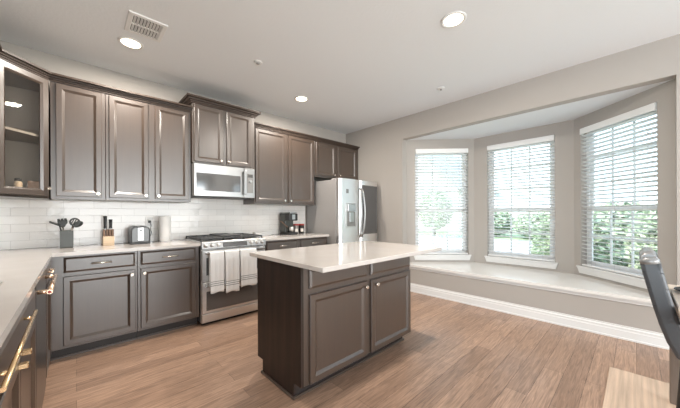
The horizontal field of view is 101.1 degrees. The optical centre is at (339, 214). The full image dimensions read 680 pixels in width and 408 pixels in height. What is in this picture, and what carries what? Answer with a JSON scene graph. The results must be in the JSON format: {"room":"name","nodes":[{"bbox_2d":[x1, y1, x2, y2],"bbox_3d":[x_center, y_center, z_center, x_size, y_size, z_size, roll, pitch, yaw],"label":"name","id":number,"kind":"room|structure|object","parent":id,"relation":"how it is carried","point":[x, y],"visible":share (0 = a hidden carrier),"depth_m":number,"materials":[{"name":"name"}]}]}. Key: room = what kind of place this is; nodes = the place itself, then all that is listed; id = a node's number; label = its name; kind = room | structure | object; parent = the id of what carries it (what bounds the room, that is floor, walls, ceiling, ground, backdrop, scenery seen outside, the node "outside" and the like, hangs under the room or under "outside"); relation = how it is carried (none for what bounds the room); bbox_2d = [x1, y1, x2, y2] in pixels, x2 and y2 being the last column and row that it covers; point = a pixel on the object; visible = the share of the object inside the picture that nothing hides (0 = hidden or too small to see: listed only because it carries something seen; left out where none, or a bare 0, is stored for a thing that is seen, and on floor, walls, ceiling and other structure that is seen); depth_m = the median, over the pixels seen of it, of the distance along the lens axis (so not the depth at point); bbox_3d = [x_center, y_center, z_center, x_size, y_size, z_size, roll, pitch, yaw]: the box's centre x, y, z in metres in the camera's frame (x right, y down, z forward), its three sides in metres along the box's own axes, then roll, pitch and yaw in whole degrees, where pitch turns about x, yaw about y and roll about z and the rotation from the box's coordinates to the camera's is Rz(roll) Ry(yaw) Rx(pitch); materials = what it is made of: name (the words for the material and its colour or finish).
{"room":"kitchen","nodes":[
{"label":"kitchen","id":0,"kind":"room"},
{"bbox_2d":[0,40,345,249],"bbox_3d":[-1.613,-0.173,3.952,4.895,2.800,0.120,0,0,-43],"label":"wall","id":1,"kind":"structure","parent":0,"point":[50,62],"depth_m":3.14,"materials":[{"name":"grey paint"}]},
{"bbox_2d":[0,59,50,199],"bbox_3d":[-2.825,-0.675,2.303,0.625,1.068,0.610,0,0,-43],"label":"upper cabinet","id":2,"kind":"object","parent":1,"relation":"attached to","point":[24,95],"visible":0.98,"depth_m":2.49,"materials":[{"name":"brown wood"}]},
{"bbox_2d":[14,178,22,186],"bbox_3d":[-2.656,-0.230,2.307,0.052,0.138,0.052,0,0,-43],"label":"jar","id":3,"kind":"object","parent":2,"relation":"in","point":[17,181],"visible":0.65,"depth_m":2.29,"materials":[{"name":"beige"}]},
{"bbox_2d":[5,126,38,143],"bbox_3d":[-2.835,-0.684,2.297,0.571,0.020,0.570,0,0,-43],"label":"shelf","id":4,"kind":"object","parent":2,"relation":"attached to","point":[12,135],"depth_m":2.44,"materials":[{"name":"beige wood"}]},
{"bbox_2d":[27,181,38,188],"bbox_3d":[-2.667,-0.225,2.447,0.085,0.128,0.100,0,0,-43],"label":"box","id":5,"kind":"object","parent":2,"relation":"in","point":[30,184],"visible":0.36,"depth_m":2.41,"materials":[{"name":"brown cardboard"}]},
{"bbox_2d":[50,81,105,200],"bbox_3d":[-2.546,-0.676,2.728,0.377,1.068,0.375,0,0,-43],"label":"upper cabinet","id":6,"kind":"object","parent":1,"relation":"attached to","point":[77,114],"visible":1,"depth_m":2.61,"materials":[{"name":"brown wood"}]},
{"bbox_2d":[105,93,190,202],"bbox_3d":[-2.128,-0.677,3.123,0.768,1.068,0.375,0,0,-43],"label":"upper cabinet","id":7,"kind":"object","parent":1,"relation":"attached to","point":[148,146],"visible":0.99,"depth_m":2.97,"materials":[{"name":"brown wood"}]},
{"bbox_2d":[0,44,191,112],"bbox_3d":[-2.254,-1.227,2.627,0.534,0.062,1.598,0,0,22],"label":"crown molding","id":8,"kind":"structure","parent":7,"relation":"attached to","point":[5,55],"depth_m":2.63,"materials":[{"name":"brown wood"}]},
{"bbox_2d":[0,198,304,249],"bbox_3d":[-1.927,0.052,3.565,3.644,0.522,0.010,0,0,-43],"label":"tile backsplash","id":9,"kind":"structure","parent":1,"relation":"attached to","point":[24,224],"depth_m":3.10,"materials":[{"name":"white tile"}]},
{"bbox_2d":[145,217,152,226],"bbox_3d":[-2.230,0.086,3.266,0.074,0.115,0.007,0,0,-43],"label":"wall outlet","id":10,"kind":"object","parent":9,"relation":"attached to","point":[147,219],"visible":0.94,"depth_m":3.26,"materials":[{"name":"white paint"}]},
{"bbox_2d":[190,103,253,168],"bbox_3d":[-1.552,-0.965,3.644,0.776,0.707,0.410,0,0,-43],"label":"upper cabinet","id":11,"kind":"object","parent":1,"relation":"attached to","point":[218,137],"visible":0.94,"depth_m":3.48,"materials":[{"name":"brown wood"}]},
{"bbox_2d":[178,93,260,118],"bbox_3d":[-1.547,-1.346,3.638,0.910,0.075,0.425,0,0,-43],"label":"crown molding","id":12,"kind":"structure","parent":11,"relation":"attached to","point":[189,98],"depth_m":3.42,"materials":[{"name":"brown wood"}]},
{"bbox_2d":[191,163,254,199],"bbox_3d":[-1.535,-0.409,3.625,0.754,0.394,0.436,0,0,-43],"label":"microwave","id":13,"kind":"object","parent":11,"relation":"attached to","point":[208,181],"visible":0.95,"depth_m":3.47,"materials":[{"name":"grey metal"}]},
{"bbox_2d":[244,127,313,205],"bbox_3d":[-0.895,-0.682,4.288,1.050,1.068,0.375,0,0,-43],"label":"upper cabinet","id":14,"kind":"object","parent":1,"relation":"attached to","point":[283,163],"visible":0.98,"depth_m":4.13,"materials":[{"name":"brown wood"}]},
{"bbox_2d":[314,141,357,180],"bbox_3d":[-0.133,-0.918,5.010,1.042,0.602,0.375,0,0,-43],"label":"upper cabinet","id":15,"kind":"object","parent":1,"relation":"attached to","point":[330,161],"depth_m":4.83,"materials":[{"name":"brown wood"}]},
{"bbox_2d":[254,122,359,149],"bbox_3d":[-0.514,-1.234,4.651,2.101,0.062,0.370,0,0,-43],"label":"crown molding","id":16,"kind":"structure","parent":15,"relation":"attached to","point":[256,124],"depth_m":4.35,"materials":[{"name":"brown wood"}]},
{"bbox_2d":[0,0,679,133],"bbox_3d":[0.044,-1.630,-0.352,8.390,0.100,8.660,0,0,-43],"label":"ceiling","id":17,"kind":"structure","parent":0,"point":[359,64],"depth_m":2.58,"materials":[{"name":"white paint"}]},
{"bbox_2d":[117,36,143,49],"bbox_3d":[-1.915,-1.567,2.562,0.196,0.009,0.196,0,0,-43],"label":"recessed light","id":18,"kind":"object","parent":17,"relation":"in","point":[128,42],"visible":1,"depth_m":2.56,"materials":[{"name":"white paint"}]},
{"bbox_2d":[124,10,167,42],"bbox_3d":[-1.629,-1.565,2.348,0.266,0.014,0.307,0,0,-43],"label":"ceiling vent","id":19,"kind":"object","parent":17,"relation":"in","point":[135,23],"visible":1,"depth_m":2.33,"materials":[{"name":"white plastic"}]},
{"bbox_2d":[254,60,261,64],"bbox_3d":[-0.847,-1.564,2.889,0.088,0.024,0.088,0,0,-43],"label":"cap","id":20,"kind":"object","parent":17,"relation":"attached to","point":[257,62],"visible":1,"depth_m":2.87,"materials":[{"name":"white paint"}]},
{"bbox_2d":[294,96,308,101],"bbox_3d":[-0.524,-1.572,3.806,0.196,0.009,0.196,0,0,-43],"label":"recessed light","id":21,"kind":"object","parent":17,"relation":"in","point":[297,98],"visible":1,"depth_m":3.79,"materials":[{"name":"white paint"}]},
{"bbox_2d":[441,11,466,27],"bbox_3d":[0.922,-1.578,2.269,0.196,0.009,0.196,0,0,-43],"label":"recessed light","id":22,"kind":"object","parent":17,"relation":"in","point":[456,18],"visible":1,"depth_m":2.26,"materials":[{"name":"white paint"}]},
{"bbox_2d":[42,292,668,407],"bbox_3d":[0.055,1.260,-0.352,8.390,0.080,8.660,0,0,-43],"label":"floor","id":23,"kind":"structure","parent":0,"point":[454,354],"depth_m":2.21,"materials":[{"name":"brown wood"}]},
{"bbox_2d":[0,289,37,407],"bbox_3d":[-1.359,0.784,0.788,0.667,0.883,1.116,0,0,-43],"label":"base cabinet","id":24,"kind":"object","parent":23,"relation":"on","point":[18,350],"visible":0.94,"depth_m":0.98,"materials":[{"name":"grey wood"}]},
{"bbox_2d":[34,269,57,407],"bbox_3d":[-1.947,0.788,1.435,0.687,0.880,0.620,0,0,-43],"label":"dishwasher","id":25,"kind":"object","parent":23,"relation":"on","point":[41,291],"visible":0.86,"depth_m":1.58,"materials":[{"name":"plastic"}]},
{"bbox_2d":[46,262,54,377],"bbox_3d":[-2.594,0.789,2.098,0.670,0.883,1.217,0,0,-43],"label":"base cabinet","id":26,"kind":"object","parent":23,"relation":"on","point":[48,268],"visible":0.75,"depth_m":2.12,"materials":[{"name":"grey wood"}]},
{"bbox_2d":[0,240,200,347],"bbox_3d":[-1.367,0.327,1.602,1.760,0.030,3.609,0,0,-43],"label":"countertop","id":27,"kind":"structure","parent":26,"relation":"on","point":[21,270],"depth_m":1.76,"materials":[{"name":"white stone"}]},
{"bbox_2d":[60,230,73,247],"bbox_3d":[-2.614,0.234,2.675,0.092,0.165,0.092,0,0,-43],"label":"utensil crock","id":28,"kind":"object","parent":27,"relation":"on","point":[66,236],"visible":0.95,"depth_m":2.64,"materials":[{"name":"grey"}]},
{"bbox_2d":[49,221,61,230],"bbox_3d":[-2.653,0.179,2.629,0.060,0.238,0.119,0,0,40],"label":"turner","id":29,"kind":"object","parent":28,"relation":"in","point":[59,225],"visible":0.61,"depth_m":2.62,"materials":[{"name":"grey plastic"}]},
{"bbox_2d":[57,218,67,230],"bbox_3d":[-2.651,0.166,2.671,0.071,0.262,0.014,0,0,-43],"label":"spatula","id":30,"kind":"object","parent":28,"relation":"in","point":[61,222],"visible":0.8,"depth_m":2.67,"materials":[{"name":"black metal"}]},
{"bbox_2d":[69,218,79,229],"bbox_3d":[-2.564,0.165,2.690,0.098,0.266,0.014,0,0,-43],"label":"skimmer","id":31,"kind":"object","parent":28,"relation":"in","point":[70,220],"visible":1,"depth_m":2.69,"materials":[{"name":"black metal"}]},
{"bbox_2d":[72,221,82,229],"bbox_3d":[-2.582,0.180,2.725,0.117,0.235,0.019,0,0,-43],"label":"ladle","id":32,"kind":"object","parent":28,"relation":"in","point":[81,222],"visible":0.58,"depth_m":2.74,"materials":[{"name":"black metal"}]},
{"bbox_2d":[102,229,113,245],"bbox_3d":[-2.384,0.233,2.878,0.090,0.165,0.110,0,0,-43],"label":"knife block","id":33,"kind":"object","parent":27,"relation":"on","point":[108,234],"visible":0.98,"depth_m":2.84,"materials":[{"name":"brown wood"}]},
{"bbox_2d":[103,216,106,228],"bbox_3d":[-2.389,0.110,2.844,0.033,0.192,0.033,0,0,3],"label":"kitchen knife","id":34,"kind":"object","parent":33,"relation":"in","point":[104,217],"visible":0.99,"depth_m":2.83,"materials":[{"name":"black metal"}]},
{"bbox_2d":[109,219,112,228],"bbox_3d":[-2.372,0.127,2.892,0.033,0.157,0.033,0,0,3],"label":"kitchen knife","id":35,"kind":"object","parent":33,"relation":"in","point":[110,220],"visible":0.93,"depth_m":2.88,"materials":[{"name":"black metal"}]},
{"bbox_2d":[128,220,151,244],"bbox_3d":[-2.192,0.192,3.091,0.228,0.246,0.300,0,0,-43],"label":"toaster","id":36,"kind":"object","parent":27,"relation":"on","point":[136,234],"visible":0.99,"depth_m":2.98,"materials":[{"name":"grey metal"}]},
{"bbox_2d":[159,216,170,241],"bbox_3d":[-2.035,0.164,3.249,0.120,0.300,0.120,0,0,-43],"label":"paper towel roll","id":37,"kind":"object","parent":27,"relation":"on","point":[164,222],"visible":0.99,"depth_m":3.20,"materials":[{"name":"white paper"}]},
{"bbox_2d":[49,251,136,360],"bbox_3d":[-2.363,0.788,2.698,0.593,0.883,0.663,0,0,-43],"label":"base cabinet","id":38,"kind":"object","parent":23,"relation":"on","point":[94,296],"visible":0.91,"depth_m":2.48,"materials":[{"name":"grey wood"}]},
{"bbox_2d":[136,246,198,338],"bbox_3d":[-1.945,0.786,3.093,0.553,0.883,0.663,0,0,-43],"label":"base cabinet","id":39,"kind":"object","parent":23,"relation":"on","point":[167,279],"visible":0.94,"depth_m":2.87,"materials":[{"name":"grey wood"}]},
{"bbox_2d":[185,233,265,324],"bbox_3d":[-1.433,0.737,3.521,0.762,0.978,0.722,0,0,-43],"label":"range","id":40,"kind":"object","parent":23,"relation":"on","point":[219,306],"visible":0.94,"depth_m":3.23,"materials":[{"name":"silver metal"}]},
{"bbox_2d":[209,251,223,293],"bbox_3d":[-1.366,0.637,3.097,0.150,0.460,0.050,0,0,-43],"label":"dish towel","id":41,"kind":"object","parent":40,"relation":"hanging from","point":[216,259],"visible":1,"depth_m":3.07,"materials":[{"name":"white fabric"}]},
{"bbox_2d":[185,238,264,243],"bbox_3d":[-1.454,0.311,3.541,0.762,0.020,0.666,0,0,-43],"label":"cooktop","id":42,"kind":"object","parent":40,"relation":"in","point":[217,240],"depth_m":3.30,"materials":[{"name":"silver metal"}]},
{"bbox_2d":[224,249,238,292],"bbox_3d":[-1.243,0.647,3.213,0.160,0.480,0.050,0,0,-43],"label":"dish towel","id":43,"kind":"object","parent":40,"relation":"hanging from","point":[231,257],"visible":1,"depth_m":3.19,"materials":[{"name":"white fabric"}]},
{"bbox_2d":[239,248,256,286],"bbox_3d":[-1.100,0.630,3.348,0.204,0.447,0.050,0,0,-43],"label":"dish towel","id":44,"kind":"object","parent":40,"relation":"hanging from","point":[247,263],"visible":0.98,"depth_m":3.32,"materials":[{"name":"white fabric"}]},
{"bbox_2d":[265,237,326,250],"bbox_3d":[-0.785,0.782,4.189,1.076,0.883,0.663,0,0,-43],"label":"base cabinet","id":45,"kind":"object","parent":23,"relation":"on","point":[303,242],"visible":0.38,"depth_m":3.93,"materials":[{"name":"brown wood"}]},
{"bbox_2d":[260,233,328,240],"bbox_3d":[-0.784,0.324,4.187,1.082,0.030,0.654,0,0,-43],"label":"countertop","id":46,"kind":"structure","parent":45,"relation":"on","point":[272,237],"depth_m":4.00,"materials":[{"name":"white stone"}]},
{"bbox_2d":[253,232,270,235],"bbox_3d":[-1.166,0.286,4.191,0.260,0.050,0.095,0,0,-43],"label":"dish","id":47,"kind":"object","parent":46,"relation":"on","point":[258,233],"visible":0.76,"depth_m":4.14,"materials":[{"name":"white ceramic"}]},
{"bbox_2d":[280,212,297,234],"bbox_3d":[-0.846,0.134,4.316,0.281,0.350,0.283,0,0,-43],"label":"coffee machine","id":48,"kind":"object","parent":46,"relation":"on","point":[286,218],"visible":0.98,"depth_m":4.30,"materials":[{"name":"black plastic"}]},
{"bbox_2d":[293,224,298,233],"bbox_3d":[-0.707,0.229,4.477,0.094,0.159,0.093,0,0,-43],"label":"canister","id":49,"kind":"object","parent":46,"relation":"on","point":[296,226],"visible":0.82,"depth_m":4.44,"materials":[{"name":"grey metal"}]},
{"bbox_2d":[299,224,303,233],"bbox_3d":[-0.629,0.229,4.551,0.094,0.159,0.093,0,0,-43],"label":"canister","id":50,"kind":"object","parent":46,"relation":"on","point":[301,226],"visible":0.88,"depth_m":4.51,"materials":[{"name":"black plastic"}]},
{"bbox_2d":[258,257,410,400],"bbox_3d":[0.021,0.779,2.415,1.277,0.882,0.632,0,0,-43],"label":"kitchen island","id":51,"kind":"object","parent":23,"relation":"on","point":[314,327],"visible":0.95,"depth_m":2.04,"materials":[{"name":"brown wood"}]},
{"bbox_2d":[250,241,441,272],"bbox_3d":[0.104,0.321,2.439,1.440,0.030,0.935,0,0,-43],"label":"island countertop","id":52,"kind":"structure","parent":51,"relation":"on","point":[330,257],"depth_m":2.16,"materials":[{"name":"white stone"}]},
{"bbox_2d":[307,178,376,244],"bbox_3d":[0.073,0.327,4.796,0.912,1.785,0.906,0,0,-43],"label":"refrigerator","id":53,"kind":"object","parent":23,"relation":"on","point":[344,209],"visible":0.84,"depth_m":4.45,"materials":[{"name":"grey metal"}]},
{"bbox_2d":[602,367,675,407],"bbox_3d":[2.187,1.207,0.581,2.170,0.008,2.447,0,0,-43],"label":"rug","id":54,"kind":"object","parent":23,"relation":"on","point":[624,389],"visible":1,"depth_m":1.89,"materials":[{"name":"beige fabric"}]},
{"bbox_2d":[639,247,679,407],"bbox_3d":[1.968,0.706,1.436,0.502,0.998,0.588,0,0,-43],"label":"dining chair","id":55,"kind":"object","parent":54,"relation":"on","point":[650,263],"visible":1,"depth_m":1.44,"materials":[{"name":"grey leather"}]},
{"bbox_2d":[668,284,679,404],"bbox_3d":[1.905,0.833,0.907,1.710,0.742,1.007,0,0,-43],"label":"dining table","id":56,"kind":"object","parent":54,"relation":"on","point":[674,363],"visible":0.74,"depth_m":1.77,"materials":[{"name":"beige wood"}]},
{"bbox_2d":[406,139,473,261],"bbox_3d":[1.688,-0.087,4.680,1.156,2.600,0.140,0,0,3],"label":"wall","id":57,"kind":"structure","parent":0,"point":[411,145],"depth_m":4.62,"materials":[{"name":"grey paint"}]},
{"bbox_2d":[414,153,471,259],"bbox_3d":[1.680,-0.169,4.658,0.935,1.835,0.155,0,0,3],"label":"window","id":58,"kind":"structure","parent":57,"relation":"in","point":[421,256],"depth_m":4.68,"materials":[{"name":"white paint"}]},
{"bbox_2d":[415,148,467,253],"bbox_3d":[1.679,-0.217,4.633,0.853,1.736,0.075,0,0,3],"label":"window blind","id":59,"kind":"object","parent":58,"relation":"attached to","point":[418,152],"visible":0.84,"depth_m":4.63,"materials":[{"name":"white plastic"}]},
{"bbox_2d":[346,34,679,332],"bbox_3d":[3.055,-0.192,2.489,0.120,2.800,8.420,0,0,-43],"label":"wall","id":60,"kind":"structure","parent":0,"point":[382,152],"depth_m":3.32,"materials":[{"name":"grey paint"}]},
{"bbox_2d":[410,283,668,349],"bbox_3d":[3.007,1.143,2.438,0.026,0.130,8.380,0,0,-43],"label":"baseboard","id":61,"kind":"structure","parent":60,"relation":"attached to","point":[641,336],"depth_m":3.09,"materials":[{"name":"white paint"}]},
{"bbox_2d":[474,120,573,273],"bbox_3d":[2.687,-0.091,4.174,0.140,2.600,1.381,0,0,-43],"label":"wall","id":62,"kind":"structure","parent":0,"point":[563,132],"depth_m":3.80,"materials":[{"name":"grey paint"}]},
{"bbox_2d":[484,141,557,268],"bbox_3d":[2.668,-0.173,4.160,0.155,1.835,0.935,0,0,-43],"label":"window","id":63,"kind":"structure","parent":62,"relation":"in","point":[506,260],"depth_m":4.12,"materials":[{"name":"white paint"}]},
{"bbox_2d":[487,135,554,261],"bbox_3d":[2.651,-0.221,4.144,0.075,1.736,0.853,0,0,-43],"label":"window blind","id":64,"kind":"object","parent":63,"relation":"attached to","point":[532,141],"visible":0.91,"depth_m":4.11,"materials":[{"name":"white plastic"}]},
{"bbox_2d":[410,262,652,306],"bbox_3d":[2.313,0.818,3.806,0.915,0.075,2.920,0,0,-43],"label":"window bench","id":65,"kind":"object","parent":62,"relation":"attached to","point":[568,283],"visible":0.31,"depth_m":3.41,"materials":[{"name":"white stone"}]},
{"bbox_2d":[409,79,672,139],"bbox_3d":[2.359,-1.315,3.857,0.765,0.148,2.860,0,0,-43],"label":"ceiling","id":66,"kind":"structure","parent":0,"point":[574,110],"depth_m":3.61,"materials":[{"name":"white paint"}]},
{"bbox_2d":[574,79,675,291],"bbox_3d":[3.141,-0.093,3.141,0.140,2.600,1.165,0,0,0],"label":"wall","id":67,"kind":"structure","parent":0,"point":[663,94],"depth_m":2.69,"materials":[{"name":"grey paint"}]},
{"bbox_2d":[576,110,657,288],"bbox_3d":[3.118,-0.175,3.138,0.155,1.835,0.935,0,0,0],"label":"window","id":68,"kind":"structure","parent":67,"relation":"in","point":[609,275],"depth_m":3.25,"materials":[{"name":"white paint"}]},
{"bbox_2d":[580,102,657,277],"bbox_3d":[3.094,-0.222,3.138,0.075,1.736,0.853,0,0,0],"label":"window blind","id":69,"kind":"object","parent":68,"relation":"attached to","point":[653,106],"visible":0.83,"depth_m":3.08,"materials":[{"name":"white plastic"}]},
{"label":"outside","id":70,"kind":"structure","parent":0,"visible":0},
{"bbox_2d":[419,228,535,240],"bbox_3d":[14.620,1.687,16.561,36.010,0.050,64.000,0,0,-43],"label":"garden","id":71,"kind":"object","parent":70,"point":[440,234],"depth_m":22.55,"materials":[{"name":"green plant"}]},
{"bbox_2d":[418,190,454,235],"bbox_3d":[7.265,-0.162,21.467,3.018,3.708,3.050,0,0,-43],"label":"tree","id":72,"kind":"object","parent":71,"relation":"on","point":[428,190],"visible":0.44,"depth_m":20.74,"materials":[{"name":"green plant"}]},
{"bbox_2d":[418,156,499,231],"bbox_3d":[11.676,-2.927,33.058,10.400,9.200,10.000,0,0,-43],"label":"house","id":73,"kind":"structure","parent":71,"relation":"on","point":[418,156],"depth_m":28.41,"materials":[{"name":"brick"}]},
{"bbox_2d":[419,234,536,253],"bbox_3d":[-1.680,1.712,22.896,13.000,0.030,32.400,0,0,-43],"label":"driveway","id":74,"kind":"structure","parent":71,"relation":"on","point":[420,235],"depth_m":15.62,"materials":[{"name":"grey concrete"}]},
{"bbox_2d":[494,207,514,235],"bbox_3d":[11.653,0.594,22.074,3.908,2.529,3.910,0,0,-43],"label":"shrub","id":75,"kind":"object","parent":71,"relation":"on","point":[504,222],"visible":0.19,"depth_m":20.76,"materials":[{"name":"green plant"}]},
{"bbox_2d":[512,212,549,238],"bbox_3d":[13.662,0.711,18.973,3.630,2.311,3.680,0,0,-43],"label":"shrub","id":76,"kind":"object","parent":71,"relation":"on","point":[516,219],"visible":0.23,"depth_m":18.62,"materials":[{"name":"green plant"}]},
{"bbox_2d":[528,211,620,264],"bbox_3d":[4.167,0.765,5.045,1.329,1.929,1.298,0,0,-43],"label":"shrub","id":77,"kind":"object","parent":71,"relation":"on","point":[604,257],"visible":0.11,"depth_m":4.70,"materials":[{"name":"green plant"}]},
{"bbox_2d":[594,199,648,265],"bbox_3d":[5.756,0.699,5.690,1.344,2.053,1.350,0,0,-43],"label":"shrub","id":78,"kind":"object","parent":71,"relation":"on","point":[623,203],"visible":0.11,"depth_m":5.49,"materials":[{"name":"green plant"}]},
{"bbox_2d":[620,203,656,268],"bbox_3d":[5.222,0.733,4.240,1.404,2.011,1.414,0,0,-43],"label":"shrub","id":79,"kind":"object","parent":71,"relation":"on","point":[645,212],"visible":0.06,"depth_m":4.41,"materials":[{"name":"green plant"}]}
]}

